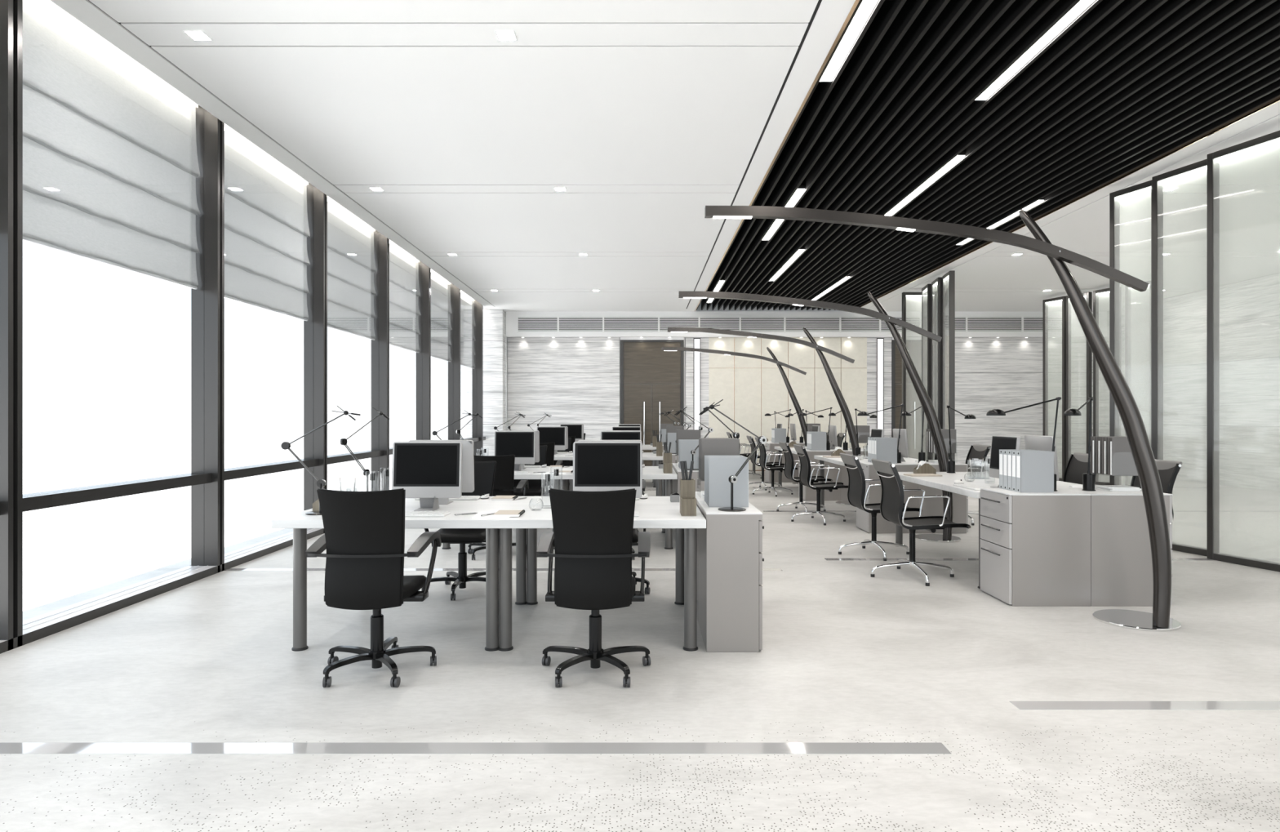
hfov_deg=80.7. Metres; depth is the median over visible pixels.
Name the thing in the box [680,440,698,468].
ring binder
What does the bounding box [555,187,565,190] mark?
diffuser
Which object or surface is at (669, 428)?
document folder
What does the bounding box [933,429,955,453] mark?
document folder
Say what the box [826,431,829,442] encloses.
mesh chair
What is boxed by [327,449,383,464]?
window rail
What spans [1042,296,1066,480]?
glass screen
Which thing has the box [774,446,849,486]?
desk
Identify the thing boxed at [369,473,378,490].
glass jar
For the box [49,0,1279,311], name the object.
ceiling
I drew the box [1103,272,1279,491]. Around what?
wall
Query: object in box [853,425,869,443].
document folder
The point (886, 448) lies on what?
ring binder
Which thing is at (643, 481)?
office chair
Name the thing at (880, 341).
wall light
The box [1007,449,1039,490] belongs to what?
ring binder
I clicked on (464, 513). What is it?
pen
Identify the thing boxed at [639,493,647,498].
mouse
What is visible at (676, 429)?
document folder
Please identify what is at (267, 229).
blind
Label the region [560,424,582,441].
monitor
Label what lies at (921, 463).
tissue
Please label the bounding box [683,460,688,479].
marker pen
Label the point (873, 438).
ring binder
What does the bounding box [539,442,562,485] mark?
office chair
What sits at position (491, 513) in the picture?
pen
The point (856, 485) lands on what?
mesh chair
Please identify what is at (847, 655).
floor
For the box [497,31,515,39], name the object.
diffuser
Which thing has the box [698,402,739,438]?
lamp
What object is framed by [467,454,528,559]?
office chair
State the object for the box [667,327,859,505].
arc floor lamp
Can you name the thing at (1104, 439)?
document folder
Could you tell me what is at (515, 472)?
keyboard
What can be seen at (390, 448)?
window
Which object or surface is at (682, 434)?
document folder
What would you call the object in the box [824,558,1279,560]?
trim
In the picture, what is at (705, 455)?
ring binder
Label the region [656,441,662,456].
pen holder
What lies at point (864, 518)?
base cabinet
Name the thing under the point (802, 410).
task lamp
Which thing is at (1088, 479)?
task lamp
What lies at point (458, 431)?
lamp
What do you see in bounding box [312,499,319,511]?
rack
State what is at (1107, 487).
paper stack
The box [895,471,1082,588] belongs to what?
desk
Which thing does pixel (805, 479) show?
mesh chair
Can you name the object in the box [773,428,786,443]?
ring binder
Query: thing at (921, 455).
task lamp
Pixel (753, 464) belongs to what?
desk
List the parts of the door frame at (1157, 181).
rail, rail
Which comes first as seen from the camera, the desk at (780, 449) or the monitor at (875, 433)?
the monitor at (875, 433)
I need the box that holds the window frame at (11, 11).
[0,0,22,650]
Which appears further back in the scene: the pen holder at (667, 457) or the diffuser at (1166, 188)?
the diffuser at (1166, 188)
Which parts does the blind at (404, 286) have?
head rail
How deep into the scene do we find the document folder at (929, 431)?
8.86 m
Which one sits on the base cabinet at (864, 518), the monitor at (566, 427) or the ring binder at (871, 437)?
the ring binder at (871, 437)
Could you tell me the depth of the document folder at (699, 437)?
5.25 m
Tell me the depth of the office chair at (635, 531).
5.62 m
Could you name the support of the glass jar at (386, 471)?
on the desk at (655, 512)
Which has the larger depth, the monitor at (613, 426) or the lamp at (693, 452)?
the monitor at (613, 426)
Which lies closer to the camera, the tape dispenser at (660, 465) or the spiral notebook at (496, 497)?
the spiral notebook at (496, 497)
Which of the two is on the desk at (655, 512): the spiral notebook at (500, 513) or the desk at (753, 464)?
the spiral notebook at (500, 513)
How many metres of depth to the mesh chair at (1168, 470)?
6.08 m
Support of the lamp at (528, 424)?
on the desk at (644, 446)
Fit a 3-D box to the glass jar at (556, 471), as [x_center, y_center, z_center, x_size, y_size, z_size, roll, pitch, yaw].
[-0.575,0.466,5.180,0.082,0.226,0.082,0,0,0]
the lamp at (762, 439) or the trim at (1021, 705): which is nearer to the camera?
the trim at (1021, 705)
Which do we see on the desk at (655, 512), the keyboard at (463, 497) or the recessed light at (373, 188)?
the keyboard at (463, 497)
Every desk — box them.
[271,496,706,651]
[441,466,677,549]
[553,452,662,496]
[642,444,656,487]
[752,440,799,473]
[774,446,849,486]
[813,455,918,507]
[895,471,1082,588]
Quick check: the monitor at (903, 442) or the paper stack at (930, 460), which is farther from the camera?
the monitor at (903, 442)
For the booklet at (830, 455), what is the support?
on the desk at (837, 460)
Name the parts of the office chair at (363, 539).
armrest, leg, leg, backrest, leg, leg, leg, seat, armrest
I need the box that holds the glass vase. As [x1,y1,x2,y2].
[528,498,543,511]
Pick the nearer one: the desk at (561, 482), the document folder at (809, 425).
the desk at (561, 482)
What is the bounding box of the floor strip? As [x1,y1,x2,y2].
[0,742,951,754]
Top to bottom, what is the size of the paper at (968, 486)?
0.016 m
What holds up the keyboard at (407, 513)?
on the desk at (655, 512)
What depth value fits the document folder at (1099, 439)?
5.58 m
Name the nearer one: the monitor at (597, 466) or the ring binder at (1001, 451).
the monitor at (597, 466)
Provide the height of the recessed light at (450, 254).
0.024 m
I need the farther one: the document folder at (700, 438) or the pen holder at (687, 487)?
the document folder at (700, 438)
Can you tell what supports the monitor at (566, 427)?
on the desk at (646, 455)
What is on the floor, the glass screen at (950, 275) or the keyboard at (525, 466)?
the glass screen at (950, 275)
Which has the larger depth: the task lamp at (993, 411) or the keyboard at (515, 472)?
the keyboard at (515, 472)
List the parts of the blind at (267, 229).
head rail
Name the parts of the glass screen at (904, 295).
rail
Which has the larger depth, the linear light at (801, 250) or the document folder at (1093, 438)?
the linear light at (801, 250)
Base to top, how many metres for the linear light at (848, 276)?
0.047 m
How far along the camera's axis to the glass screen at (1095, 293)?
14.60 m
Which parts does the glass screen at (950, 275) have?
rail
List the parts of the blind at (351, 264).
head rail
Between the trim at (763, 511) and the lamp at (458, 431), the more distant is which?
the trim at (763, 511)
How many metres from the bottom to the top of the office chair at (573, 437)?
0.974 m
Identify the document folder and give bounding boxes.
[661,423,673,428]
[666,426,683,444]
[675,429,676,453]
[676,429,699,454]
[677,430,700,454]
[698,437,734,477]
[699,438,700,478]
[700,438,737,479]
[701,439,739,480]
[807,423,820,431]
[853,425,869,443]
[925,428,928,452]
[928,428,948,452]
[930,433,933,453]
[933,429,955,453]
[1090,435,1124,473]
[1096,436,1102,474]
[1102,436,1107,475]
[1107,436,1137,475]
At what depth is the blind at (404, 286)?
11.89 m
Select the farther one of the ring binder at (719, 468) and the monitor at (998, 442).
the monitor at (998, 442)
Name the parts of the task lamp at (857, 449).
stem, lamp shade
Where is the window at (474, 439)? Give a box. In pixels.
[460,300,479,441]
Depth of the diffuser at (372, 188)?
8.32 m
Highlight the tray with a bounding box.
[968,477,990,479]
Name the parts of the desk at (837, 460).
leg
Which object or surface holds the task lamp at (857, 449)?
on the desk at (837, 460)
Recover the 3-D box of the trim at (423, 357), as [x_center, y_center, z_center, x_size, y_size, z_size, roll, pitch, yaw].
[-3.688,-0.690,12.820,0.225,4.037,0.100,0,0,0]
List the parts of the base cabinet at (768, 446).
drawer, drawer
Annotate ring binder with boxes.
[662,429,666,444]
[667,432,675,453]
[678,439,698,466]
[679,440,679,467]
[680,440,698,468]
[704,455,705,501]
[705,455,742,502]
[706,456,745,503]
[706,457,707,504]
[707,457,748,506]
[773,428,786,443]
[810,431,826,450]
[867,437,869,462]
[869,437,871,462]
[871,437,872,462]
[872,437,875,458]
[875,437,897,463]
[999,448,1031,488]
[1003,449,1007,489]
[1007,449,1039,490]
[1011,450,1016,491]
[1016,450,1053,492]
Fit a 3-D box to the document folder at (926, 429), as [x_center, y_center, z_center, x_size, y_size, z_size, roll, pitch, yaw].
[3.525,0.291,8.929,0.250,0.275,0.050,0,0,0]
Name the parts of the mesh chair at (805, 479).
leg, post, armrest, rail, leg, armrest, rail, leg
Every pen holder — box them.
[652,435,657,446]
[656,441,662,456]
[662,452,672,473]
[680,479,696,515]
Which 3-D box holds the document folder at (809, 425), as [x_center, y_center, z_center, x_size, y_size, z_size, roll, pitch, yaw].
[3.525,0.291,15.256,0.250,0.275,0.050,0,0,0]
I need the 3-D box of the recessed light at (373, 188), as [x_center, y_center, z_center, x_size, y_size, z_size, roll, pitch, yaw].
[-2.910,-2.515,8.320,0.124,0.024,0.124,0,0,0]
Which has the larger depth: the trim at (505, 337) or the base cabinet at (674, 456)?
the trim at (505, 337)
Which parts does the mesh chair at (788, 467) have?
leg, post, rail, leg, armrest, rail, leg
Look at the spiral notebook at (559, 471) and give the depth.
7.61 m
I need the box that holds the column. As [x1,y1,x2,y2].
[191,105,224,573]
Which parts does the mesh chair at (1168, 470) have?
rail, rail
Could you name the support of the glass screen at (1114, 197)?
on the floor
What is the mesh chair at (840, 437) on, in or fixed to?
on the floor
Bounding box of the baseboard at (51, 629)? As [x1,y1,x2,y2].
[0,528,324,653]
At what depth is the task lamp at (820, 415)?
14.19 m
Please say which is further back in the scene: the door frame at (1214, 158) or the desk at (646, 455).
the desk at (646, 455)
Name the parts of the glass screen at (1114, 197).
rail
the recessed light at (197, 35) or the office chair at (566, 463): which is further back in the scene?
the office chair at (566, 463)
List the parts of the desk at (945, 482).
leg, leg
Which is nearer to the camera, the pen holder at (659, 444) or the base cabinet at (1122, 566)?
the base cabinet at (1122, 566)
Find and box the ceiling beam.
[505,311,1106,337]
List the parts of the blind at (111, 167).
head rail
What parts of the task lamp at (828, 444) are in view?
arm, stem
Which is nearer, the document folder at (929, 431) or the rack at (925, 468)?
the rack at (925, 468)
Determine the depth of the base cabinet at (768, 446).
15.06 m
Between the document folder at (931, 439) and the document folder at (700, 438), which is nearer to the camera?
the document folder at (700, 438)
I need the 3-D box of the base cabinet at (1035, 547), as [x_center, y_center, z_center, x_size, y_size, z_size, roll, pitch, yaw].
[2.847,0.938,5.486,0.602,0.783,0.460,0,0,0]
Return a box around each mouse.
[480,493,488,498]
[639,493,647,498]
[954,479,964,483]
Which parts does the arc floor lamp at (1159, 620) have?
light panel, light panel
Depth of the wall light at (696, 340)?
18.18 m
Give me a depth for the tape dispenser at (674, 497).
5.06 m
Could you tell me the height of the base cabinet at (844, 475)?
0.783 m
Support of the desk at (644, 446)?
on the floor
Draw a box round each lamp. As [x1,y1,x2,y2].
[280,405,360,515]
[339,407,389,491]
[432,409,477,439]
[456,410,482,439]
[493,411,525,431]
[507,413,524,430]
[527,413,550,430]
[658,411,679,444]
[661,346,808,484]
[663,408,691,453]
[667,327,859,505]
[674,406,713,470]
[675,407,702,430]
[678,291,960,542]
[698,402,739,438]
[700,399,766,511]
[704,205,1181,631]
[764,408,791,442]
[773,411,789,428]
[787,408,804,442]
[798,407,832,449]
[804,410,823,446]
[828,410,848,449]
[854,408,877,456]
[857,404,904,462]
[901,405,924,462]
[946,405,976,473]
[986,396,1061,491]
[1063,396,1095,490]
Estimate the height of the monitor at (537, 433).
0.420 m
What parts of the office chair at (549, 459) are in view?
backrest, armrest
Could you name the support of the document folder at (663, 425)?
on the stand
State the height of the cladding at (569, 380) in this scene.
3.230 m
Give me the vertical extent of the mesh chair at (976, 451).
0.966 m
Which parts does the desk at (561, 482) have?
leg, leg, leg, leg, leg, leg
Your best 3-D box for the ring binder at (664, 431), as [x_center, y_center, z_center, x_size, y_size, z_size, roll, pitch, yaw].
[0.532,0.399,14.287,0.238,0.293,0.064,0,0,0]
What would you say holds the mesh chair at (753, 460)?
on the floor
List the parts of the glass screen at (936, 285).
rail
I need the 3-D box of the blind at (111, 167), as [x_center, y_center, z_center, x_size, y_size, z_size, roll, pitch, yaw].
[-3.735,-1.856,5.359,0.064,1.580,1.975,0,0,0]
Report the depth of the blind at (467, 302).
16.29 m
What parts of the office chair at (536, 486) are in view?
seat, backrest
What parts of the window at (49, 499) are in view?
sill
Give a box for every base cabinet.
[671,453,678,463]
[672,462,678,538]
[675,466,704,496]
[695,491,704,620]
[697,501,764,652]
[764,442,797,482]
[795,442,804,476]
[797,449,840,500]
[840,449,867,500]
[856,462,917,533]
[908,462,968,533]
[979,488,1090,606]
[1058,488,1172,606]
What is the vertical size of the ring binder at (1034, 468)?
0.293 m
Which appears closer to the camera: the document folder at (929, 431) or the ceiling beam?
the document folder at (929, 431)
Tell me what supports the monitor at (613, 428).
on the desk at (646, 455)
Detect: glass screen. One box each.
[902,292,927,460]
[921,284,931,460]
[931,276,942,459]
[942,270,955,461]
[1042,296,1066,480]
[1066,291,1092,464]
[1093,286,1121,484]
[1109,180,1151,484]
[1124,280,1151,485]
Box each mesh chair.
[726,431,754,473]
[731,432,761,478]
[746,435,784,490]
[752,436,798,496]
[776,441,832,512]
[791,444,848,525]
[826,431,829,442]
[836,432,845,447]
[838,453,922,560]
[871,458,970,586]
[934,453,950,460]
[965,444,991,525]
[1062,452,1096,484]
[1130,459,1182,524]
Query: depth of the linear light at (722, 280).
14.86 m
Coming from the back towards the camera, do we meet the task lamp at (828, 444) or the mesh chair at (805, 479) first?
the task lamp at (828, 444)
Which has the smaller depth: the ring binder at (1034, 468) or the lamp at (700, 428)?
the ring binder at (1034, 468)
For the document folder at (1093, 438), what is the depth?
5.68 m
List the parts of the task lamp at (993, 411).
lamp shade, arm, stem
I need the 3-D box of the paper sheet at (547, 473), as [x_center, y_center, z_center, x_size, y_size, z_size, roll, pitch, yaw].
[-0.850,0.578,7.650,0.210,0.002,0.290,0,0,0]
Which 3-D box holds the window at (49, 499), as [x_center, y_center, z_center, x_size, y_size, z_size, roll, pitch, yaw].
[-3.699,-0.711,5.367,0.243,4.020,2.015,0,0,0]
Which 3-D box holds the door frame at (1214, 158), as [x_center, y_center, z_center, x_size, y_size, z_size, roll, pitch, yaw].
[5.428,-0.552,6.636,0.085,3.763,0.800,0,0,-16]
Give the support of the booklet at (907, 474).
on the desk at (945, 482)
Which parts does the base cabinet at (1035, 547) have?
handle, handle, handle, drawer, drawer, drawer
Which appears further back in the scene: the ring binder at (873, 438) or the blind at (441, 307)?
the blind at (441, 307)
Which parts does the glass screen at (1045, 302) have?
rail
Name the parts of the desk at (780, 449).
leg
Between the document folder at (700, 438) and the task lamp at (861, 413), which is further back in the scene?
the task lamp at (861, 413)
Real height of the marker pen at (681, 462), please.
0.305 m
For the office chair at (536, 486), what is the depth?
9.14 m
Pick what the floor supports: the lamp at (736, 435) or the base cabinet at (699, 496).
the base cabinet at (699, 496)
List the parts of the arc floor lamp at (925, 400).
light panel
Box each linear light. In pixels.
[706,278,724,302]
[762,185,804,239]
[769,246,804,280]
[812,274,849,300]
[819,0,877,81]
[884,151,964,215]
[956,197,1044,244]
[975,0,1094,100]
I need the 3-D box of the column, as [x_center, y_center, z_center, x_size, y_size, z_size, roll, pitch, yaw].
[-3.688,-0.690,6.425,0.225,4.037,0.100,0,0,0]
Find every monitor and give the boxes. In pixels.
[391,441,462,511]
[408,440,474,504]
[493,431,535,471]
[501,430,539,469]
[537,426,565,454]
[540,426,568,453]
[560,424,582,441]
[562,423,583,439]
[573,441,642,497]
[577,440,642,443]
[600,431,641,440]
[603,430,641,432]
[612,426,640,431]
[613,426,640,426]
[618,424,640,426]
[777,423,782,428]
[790,423,796,442]
[812,425,819,431]
[828,425,837,449]
[871,428,884,437]
[893,428,908,462]
[988,435,1020,488]
[1024,435,1058,480]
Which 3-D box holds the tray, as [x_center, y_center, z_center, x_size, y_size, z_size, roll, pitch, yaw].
[3.132,0.577,6.963,0.185,0.004,0.097,0,0,0]
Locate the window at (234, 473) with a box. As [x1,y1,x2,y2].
[224,458,322,563]
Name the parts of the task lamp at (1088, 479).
lamp shade, arm, stem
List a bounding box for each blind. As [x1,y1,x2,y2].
[22,0,200,288]
[224,123,310,320]
[327,195,377,340]
[389,240,421,352]
[431,269,452,361]
[460,289,475,368]
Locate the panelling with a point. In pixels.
(750, 388)
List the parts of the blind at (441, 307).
head rail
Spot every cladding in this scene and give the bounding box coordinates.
[507,337,619,439]
[685,337,708,437]
[866,337,891,437]
[955,337,1103,471]
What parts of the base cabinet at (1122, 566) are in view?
drawer, drawer, drawer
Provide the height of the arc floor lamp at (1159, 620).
2.680 m
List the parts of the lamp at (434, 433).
arm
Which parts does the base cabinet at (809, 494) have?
drawer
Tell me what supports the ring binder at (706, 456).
on the base cabinet at (730, 547)
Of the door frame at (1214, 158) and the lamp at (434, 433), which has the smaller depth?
the door frame at (1214, 158)
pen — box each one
[454,512,477,515]
[480,512,494,515]
[680,461,684,479]
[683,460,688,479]
[688,460,693,479]
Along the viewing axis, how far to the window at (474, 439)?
16.96 m
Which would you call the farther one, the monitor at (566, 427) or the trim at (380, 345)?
the monitor at (566, 427)
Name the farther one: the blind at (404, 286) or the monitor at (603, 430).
the blind at (404, 286)
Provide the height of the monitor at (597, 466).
0.420 m
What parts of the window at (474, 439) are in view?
glass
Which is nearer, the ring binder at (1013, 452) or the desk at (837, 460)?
the ring binder at (1013, 452)
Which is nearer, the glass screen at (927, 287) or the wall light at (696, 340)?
the glass screen at (927, 287)
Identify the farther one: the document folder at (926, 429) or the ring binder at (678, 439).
the document folder at (926, 429)
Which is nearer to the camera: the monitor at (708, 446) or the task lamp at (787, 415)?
the monitor at (708, 446)
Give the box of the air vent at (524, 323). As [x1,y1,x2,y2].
[516,315,1062,332]
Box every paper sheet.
[471,511,509,518]
[544,471,565,474]
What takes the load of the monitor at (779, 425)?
on the desk at (753, 464)
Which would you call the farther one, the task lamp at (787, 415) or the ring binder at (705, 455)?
the task lamp at (787, 415)
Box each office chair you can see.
[305,488,441,687]
[421,461,496,599]
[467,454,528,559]
[513,444,549,528]
[536,488,650,687]
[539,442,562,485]
[544,437,572,496]
[549,435,575,488]
[631,480,645,559]
[631,528,650,594]
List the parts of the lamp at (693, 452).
arm, arm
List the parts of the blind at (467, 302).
head rail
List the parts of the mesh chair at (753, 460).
post, rail, armrest, rail, leg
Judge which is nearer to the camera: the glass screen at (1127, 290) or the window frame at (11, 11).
the window frame at (11, 11)
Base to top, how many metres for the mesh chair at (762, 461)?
0.966 m
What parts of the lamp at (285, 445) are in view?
arm, arm, stem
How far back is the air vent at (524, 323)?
18.02 m
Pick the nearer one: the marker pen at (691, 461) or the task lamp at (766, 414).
the marker pen at (691, 461)
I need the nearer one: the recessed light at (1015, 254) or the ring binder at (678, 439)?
the ring binder at (678, 439)
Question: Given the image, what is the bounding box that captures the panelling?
[708,337,866,470]
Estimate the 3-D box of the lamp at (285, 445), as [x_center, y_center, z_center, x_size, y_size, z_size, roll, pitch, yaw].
[-1.900,0.258,4.466,0.456,0.641,0.162,0,0,0]
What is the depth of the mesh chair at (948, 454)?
10.37 m
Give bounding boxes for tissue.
[916,460,927,469]
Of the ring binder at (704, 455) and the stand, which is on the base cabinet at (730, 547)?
the ring binder at (704, 455)
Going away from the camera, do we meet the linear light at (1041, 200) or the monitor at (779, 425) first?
the linear light at (1041, 200)
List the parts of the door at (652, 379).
handle, transom panel, handle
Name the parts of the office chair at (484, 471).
leg, leg, leg, seat, leg, leg, backrest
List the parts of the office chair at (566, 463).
backrest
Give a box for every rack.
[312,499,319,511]
[787,441,798,446]
[831,448,845,455]
[913,463,936,474]
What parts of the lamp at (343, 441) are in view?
arm, arm, stem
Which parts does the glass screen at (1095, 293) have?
rail, rail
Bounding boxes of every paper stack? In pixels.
[928,459,937,462]
[1068,484,1096,488]
[1094,484,1141,490]
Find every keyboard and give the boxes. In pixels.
[404,511,450,516]
[414,495,480,500]
[514,471,530,473]
[524,465,541,467]
[634,511,639,516]
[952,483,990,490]
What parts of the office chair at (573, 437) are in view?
backrest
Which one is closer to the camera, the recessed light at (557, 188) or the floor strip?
the floor strip
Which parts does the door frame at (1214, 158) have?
rail, rail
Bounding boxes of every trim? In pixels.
[225,568,782,570]
[303,182,327,511]
[371,230,389,490]
[416,261,431,439]
[448,283,460,439]
[471,301,483,455]
[504,336,506,430]
[694,0,859,311]
[763,511,1279,511]
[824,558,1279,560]
[859,96,1279,306]
[1008,701,1279,710]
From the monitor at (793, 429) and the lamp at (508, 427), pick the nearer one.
the lamp at (508, 427)
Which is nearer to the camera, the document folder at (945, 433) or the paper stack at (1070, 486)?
the paper stack at (1070, 486)
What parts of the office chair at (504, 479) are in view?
leg, leg, backrest, armrest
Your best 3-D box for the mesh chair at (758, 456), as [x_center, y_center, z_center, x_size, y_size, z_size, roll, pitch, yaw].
[2.267,0.846,16.030,0.722,0.966,0.688,0,0,0]
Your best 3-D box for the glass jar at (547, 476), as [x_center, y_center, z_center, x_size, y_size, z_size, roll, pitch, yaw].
[-0.580,0.466,4.740,0.082,0.226,0.082,0,0,0]
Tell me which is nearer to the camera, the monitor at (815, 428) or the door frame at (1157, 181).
the door frame at (1157, 181)
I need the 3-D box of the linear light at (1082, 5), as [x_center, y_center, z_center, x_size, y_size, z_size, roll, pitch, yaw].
[2.739,-2.570,3.435,0.092,0.047,5.270,0,0,0]
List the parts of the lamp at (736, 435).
arm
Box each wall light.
[693,337,700,429]
[876,337,884,437]
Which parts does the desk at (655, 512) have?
leg, leg, leg, leg, leg, leg, leg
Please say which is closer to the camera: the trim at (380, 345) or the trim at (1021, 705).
the trim at (1021, 705)
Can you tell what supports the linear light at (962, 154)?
attached to the ceiling
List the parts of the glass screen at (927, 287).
rail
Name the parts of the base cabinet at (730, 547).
drawer, drawer, drawer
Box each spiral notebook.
[491,494,518,500]
[493,509,524,516]
[548,465,564,467]
[558,470,573,473]
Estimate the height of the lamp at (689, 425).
0.641 m
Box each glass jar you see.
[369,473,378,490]
[384,469,389,475]
[542,471,554,508]
[554,469,558,475]
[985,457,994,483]
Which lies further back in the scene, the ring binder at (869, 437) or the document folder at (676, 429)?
the ring binder at (869, 437)
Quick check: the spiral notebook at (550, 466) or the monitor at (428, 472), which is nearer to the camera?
the monitor at (428, 472)
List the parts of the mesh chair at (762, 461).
leg, rail, post, armrest, armrest, rail, leg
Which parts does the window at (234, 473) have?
sill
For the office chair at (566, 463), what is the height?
0.974 m
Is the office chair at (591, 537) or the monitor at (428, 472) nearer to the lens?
the office chair at (591, 537)
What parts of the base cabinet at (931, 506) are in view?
drawer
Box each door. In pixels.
[620,337,684,466]
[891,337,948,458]
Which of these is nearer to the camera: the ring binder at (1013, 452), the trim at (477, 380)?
the ring binder at (1013, 452)
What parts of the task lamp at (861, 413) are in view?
lamp shade, arm, stem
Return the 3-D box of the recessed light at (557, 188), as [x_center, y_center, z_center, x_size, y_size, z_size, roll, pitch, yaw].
[-0.880,-2.515,8.320,0.124,0.024,0.124,0,0,0]
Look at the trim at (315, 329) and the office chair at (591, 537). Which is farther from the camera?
the trim at (315, 329)
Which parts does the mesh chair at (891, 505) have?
leg, leg, rail, post, armrest, leg, armrest, rail, leg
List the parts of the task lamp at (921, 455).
lamp shade, stem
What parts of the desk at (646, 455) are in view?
leg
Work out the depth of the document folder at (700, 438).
5.18 m
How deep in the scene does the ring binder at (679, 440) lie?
7.88 m
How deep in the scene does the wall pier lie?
17.70 m
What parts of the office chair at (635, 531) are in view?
seat, leg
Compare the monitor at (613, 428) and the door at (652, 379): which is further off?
the door at (652, 379)
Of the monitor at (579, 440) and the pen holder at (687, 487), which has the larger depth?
the monitor at (579, 440)
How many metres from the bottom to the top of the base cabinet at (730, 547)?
0.784 m
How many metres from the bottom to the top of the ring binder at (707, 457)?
0.293 m
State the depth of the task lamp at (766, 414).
15.30 m
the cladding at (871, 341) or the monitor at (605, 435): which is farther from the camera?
the cladding at (871, 341)
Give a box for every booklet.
[822,455,840,457]
[903,473,942,476]
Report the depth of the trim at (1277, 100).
7.71 m
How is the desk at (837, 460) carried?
on the floor
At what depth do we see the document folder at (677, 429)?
8.32 m
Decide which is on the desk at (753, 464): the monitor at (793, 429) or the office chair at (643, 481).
the monitor at (793, 429)
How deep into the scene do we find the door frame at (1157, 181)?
7.63 m
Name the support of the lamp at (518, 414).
on the desk at (646, 455)
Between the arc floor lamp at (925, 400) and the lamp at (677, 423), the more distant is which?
the lamp at (677, 423)
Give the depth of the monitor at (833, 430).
12.49 m
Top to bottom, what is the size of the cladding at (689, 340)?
3.230 m
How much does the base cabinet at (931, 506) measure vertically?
0.783 m
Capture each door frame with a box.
[1151,159,1207,555]
[1207,130,1279,572]
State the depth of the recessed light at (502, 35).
4.96 m
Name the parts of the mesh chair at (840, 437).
rail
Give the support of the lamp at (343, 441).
on the desk at (655, 512)
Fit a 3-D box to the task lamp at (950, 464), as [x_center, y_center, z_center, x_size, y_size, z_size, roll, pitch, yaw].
[3.314,0.236,7.785,0.543,0.684,0.107,0,0,-40]
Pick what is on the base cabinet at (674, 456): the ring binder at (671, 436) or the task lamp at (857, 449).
the ring binder at (671, 436)
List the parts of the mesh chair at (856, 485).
leg, armrest, post, rail, leg, armrest, rail, leg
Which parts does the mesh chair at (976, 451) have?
rail, leg, leg, rail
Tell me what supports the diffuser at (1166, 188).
attached to the recessed light at (1168, 188)
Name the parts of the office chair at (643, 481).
armrest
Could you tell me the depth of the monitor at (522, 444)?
7.89 m
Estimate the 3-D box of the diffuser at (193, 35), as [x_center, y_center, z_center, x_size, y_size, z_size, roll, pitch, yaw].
[-2.910,-2.513,4.960,0.110,0.012,0.110,0,0,0]
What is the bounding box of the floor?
[0,471,1279,831]
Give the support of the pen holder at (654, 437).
on the desk at (644, 446)
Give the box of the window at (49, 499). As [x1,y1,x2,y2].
[22,472,216,634]
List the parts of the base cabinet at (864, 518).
drawer, drawer, drawer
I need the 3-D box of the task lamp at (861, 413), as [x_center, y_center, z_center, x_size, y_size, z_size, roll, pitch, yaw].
[2.805,0.203,8.770,0.543,0.684,0.107,0,0,0]
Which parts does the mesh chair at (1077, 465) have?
rail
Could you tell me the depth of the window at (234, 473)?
7.34 m
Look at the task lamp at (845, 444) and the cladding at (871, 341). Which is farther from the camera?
the cladding at (871, 341)
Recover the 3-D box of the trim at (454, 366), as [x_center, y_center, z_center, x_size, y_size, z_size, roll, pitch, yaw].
[-3.688,-0.690,14.950,0.225,4.037,0.100,0,0,0]
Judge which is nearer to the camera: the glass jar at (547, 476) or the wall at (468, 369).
the glass jar at (547, 476)
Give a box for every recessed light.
[182,30,213,40]
[368,186,384,191]
[447,253,457,255]
[495,30,517,40]
[554,186,566,191]
[578,253,587,255]
[1011,253,1022,255]
[1163,186,1178,191]
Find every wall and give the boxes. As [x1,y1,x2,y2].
[466,302,840,437]
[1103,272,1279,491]
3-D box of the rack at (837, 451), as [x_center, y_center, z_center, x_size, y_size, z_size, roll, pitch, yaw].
[2.850,0.526,10.810,0.190,0.105,0.100,0,0,0]
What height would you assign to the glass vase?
0.072 m
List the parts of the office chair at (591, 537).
armrest, leg, leg, backrest, leg, leg, seat, armrest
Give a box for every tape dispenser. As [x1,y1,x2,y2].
[658,462,662,468]
[670,492,679,502]
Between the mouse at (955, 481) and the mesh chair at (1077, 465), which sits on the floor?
the mesh chair at (1077, 465)
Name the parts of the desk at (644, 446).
leg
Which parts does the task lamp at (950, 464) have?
stem, arm, lamp shade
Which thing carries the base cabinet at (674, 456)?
on the floor
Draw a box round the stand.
[968,457,990,479]
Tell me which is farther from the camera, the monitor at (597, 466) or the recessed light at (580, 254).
the recessed light at (580, 254)
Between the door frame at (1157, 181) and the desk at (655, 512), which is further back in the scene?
the door frame at (1157, 181)
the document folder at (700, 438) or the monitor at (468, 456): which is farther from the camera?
the document folder at (700, 438)
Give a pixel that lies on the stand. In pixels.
(973, 458)
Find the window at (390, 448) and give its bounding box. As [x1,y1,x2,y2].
[389,447,392,454]
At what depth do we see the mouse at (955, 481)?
6.40 m
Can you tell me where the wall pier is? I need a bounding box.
[483,309,505,455]
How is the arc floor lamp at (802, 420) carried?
on the floor
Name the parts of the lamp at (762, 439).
stem, arm, arm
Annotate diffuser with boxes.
[186,31,209,39]
[370,187,382,190]
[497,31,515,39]
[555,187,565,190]
[1163,187,1176,190]

